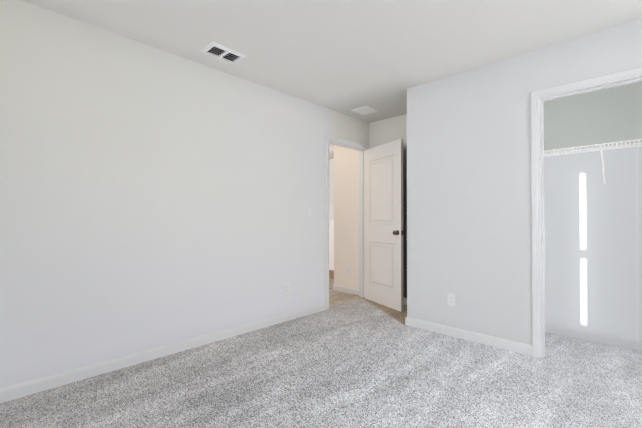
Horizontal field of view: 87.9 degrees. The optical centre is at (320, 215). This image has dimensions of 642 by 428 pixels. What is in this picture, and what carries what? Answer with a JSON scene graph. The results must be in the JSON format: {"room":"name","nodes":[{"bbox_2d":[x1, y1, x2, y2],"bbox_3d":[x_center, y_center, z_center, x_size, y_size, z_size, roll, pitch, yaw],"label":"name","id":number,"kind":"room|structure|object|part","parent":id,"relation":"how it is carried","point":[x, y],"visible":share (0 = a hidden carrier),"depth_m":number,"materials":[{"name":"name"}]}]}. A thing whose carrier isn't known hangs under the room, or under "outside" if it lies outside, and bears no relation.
{"room":"empty bedroom","nodes":[
{"label":"empty bedroom","id":0,"kind":"room"},
{"bbox_2d":[0,0,368,387],"bbox_3d":[-1.023,-0.098,2.986,0.115,2.440,4.779,-1,-1,44],"label":"wall","id":1,"kind":"structure","parent":0,"point":[151,197],"depth_m":2.52,"materials":[{"name":"paint"}]},
{"bbox_2d":[0,303,325,402],"bbox_3d":[-1.237,1.077,2.660,0.014,0.083,3.745,-1,-1,44],"label":"baseboard","id":2,"kind":"structure","parent":1,"relation":"attached to","point":[19,390],"depth_m":2.49,"materials":[{"name":"white paint"}]},
{"bbox_2d":[285,283,289,293],"bbox_3d":[-0.360,0.787,3.576,0.007,0.115,0.070,-1,-1,44],"label":"electrical outlet","id":3,"kind":"object","parent":1,"relation":"attached to","point":[287,288],"visible":1,"depth_m":3.57,"materials":[{"name":"white plastic"}]},
{"bbox_2d":[326,135,368,309],"bbox_3d":[0.320,0.084,4.378,0.149,2.111,0.882,-1,-1,44],"label":"door frame","id":4,"kind":"structure","parent":1,"relation":"attached to","point":[361,206],"depth_m":4.54,"materials":[{"name":"white paint"}]},
{"bbox_2d":[364,139,404,311],"bbox_3d":[0.771,0.116,4.243,0.728,2.037,0.321,-1,-1,44],"label":"door","id":5,"kind":"structure","parent":1,"relation":"in","point":[384,232],"depth_m":4.20,"materials":[{"name":"white paint"}]},
{"bbox_3d":[0.936,0.207,3.970,0.114,0.062,0.157,-1,-1,44],"label":"knob","id":6,"kind":"part","parent":5,"relation":"part of","materials":[{"name":"brown metal"}]},
{"bbox_2d":[0,270,641,427],"bbox_3d":[-0.095,1.187,3.327,7.230,0.120,6.580,-1,-1,44],"label":"floor","id":7,"kind":"structure","parent":0,"point":[346,360],"depth_m":2.18,"materials":[{"name":"carpet"}]},
{"bbox_2d":[329,220,333,269],"bbox_3d":[0.353,0.640,7.075,2.450,1.060,0.160,-1,-1,44],"label":"wall","id":8,"kind":"structure","parent":0,"point":[331,244],"depth_m":7.12,"materials":[{"name":"white paint"}]},
{"bbox_2d":[329,158,333,219],"bbox_3d":[0.718,-0.051,7.047,3.015,2.440,0.115,-1,-1,44],"label":"wall","id":9,"kind":"structure","parent":0,"point":[331,189],"depth_m":7.43,"materials":[{"name":"white paint"}]},
{"bbox_2d":[22,0,641,158],"bbox_3d":[-0.093,-1.373,3.356,7.230,0.120,6.580,-1,-1,44],"label":"ceiling","id":10,"kind":"structure","parent":0,"point":[345,57],"depth_m":2.42,"materials":[{"name":"white paint"}]},
{"bbox_2d":[201,42,245,63],"bbox_3d":[-0.792,-1.312,2.709,0.200,0.016,0.300,-1,-1,44],"label":"ceiling vent","id":11,"kind":"object","parent":10,"relation":"in","point":[219,51],"visible":1,"depth_m":2.69,"materials":[{"name":"white metal"}]},
{"bbox_3d":[-0.791,-1.312,2.708,0.132,0.014,0.240,-1,-1,44],"label":"blade","id":12,"kind":"part","parent":11,"relation":"part of","materials":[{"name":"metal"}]},
{"bbox_2d":[351,105,377,114],"bbox_3d":[0.541,-1.298,4.125,0.225,0.012,0.270,-1,-1,44],"label":"ceiling vent","id":13,"kind":"object","parent":10,"relation":"in","point":[364,110],"visible":0.95,"depth_m":4.11,"materials":[{"name":"white metal"}]},
{"bbox_2d":[334,145,358,288],"bbox_3d":[0.981,-0.067,5.544,0.550,2.440,1.686,-1,-1,44],"label":"wall block","id":14,"kind":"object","parent":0,"point":[346,207],"visible":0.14,"depth_m":4.95,"materials":[{"name":"beige paint"}]},
{"bbox_2d":[333,285,358,294],"bbox_3d":[0.889,1.110,5.446,0.564,0.083,1.475,-1,-1,44],"label":"baseboard","id":15,"kind":"structure","parent":14,"relation":"attached to","point":[346,289],"depth_m":4.92,"materials":[{"name":"white paint"}]},
{"bbox_2d":[347,266,350,273],"bbox_3d":[0.407,0.806,4.910,0.070,0.115,0.007,-1,-1,44],"label":"outlet","id":16,"kind":"object","parent":14,"relation":"attached to","point":[348,269],"visible":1,"depth_m":4.90,"materials":[{"name":"white plastic"}]},
{"bbox_2d":[369,81,641,340],"bbox_3d":[2.110,-0.091,3.369,4.095,2.440,0.121,-1,-1,44],"label":"wall","id":17,"kind":"structure","parent":0,"point":[593,248],"depth_m":2.99,"materials":[{"name":"paint"}]},
{"bbox_2d":[544,139,641,183],"bbox_3d":[2.222,-0.428,2.972,2.331,0.306,0.312,-1,-1,44],"label":"closet shelf","id":18,"kind":"object","parent":17,"relation":"attached to","point":[583,151],"visible":0.42,"depth_m":2.81,"materials":[{"name":"white metal"}]},
{"bbox_2d":[407,18,641,344],"bbox_3d":[1.959,-0.101,2.490,2.863,2.440,0.115,-1,-1,44],"label":"wall","id":19,"kind":"structure","parent":0,"point":[469,245],"depth_m":2.93,"materials":[{"name":"grey paint"}]},
{"bbox_2d":[448,293,454,305],"bbox_3d":[1.216,0.787,3.111,0.070,0.115,0.007,-1,-1,44],"label":"electrical outlet","id":20,"kind":"object","parent":19,"relation":"attached to","point":[451,299],"visible":1,"depth_m":3.11,"materials":[{"name":"white plastic"}]},
{"bbox_2d":[403,297,641,355],"bbox_3d":[1.665,1.085,3.183,3.465,0.083,0.754,-1,-1,44],"label":"baseboard","id":21,"kind":"structure","parent":19,"relation":"attached to","point":[509,345],"depth_m":2.96,"materials":[{"name":"white paint"}]},
{"bbox_2d":[531,67,641,357],"bbox_3d":[2.046,0.083,2.404,0.803,2.070,0.117,-1,-1,44],"label":"door frame","id":22,"kind":"structure","parent":19,"relation":"attached to","point":[572,93],"depth_m":2.64,"materials":[{"name":"white paint"}]}
]}

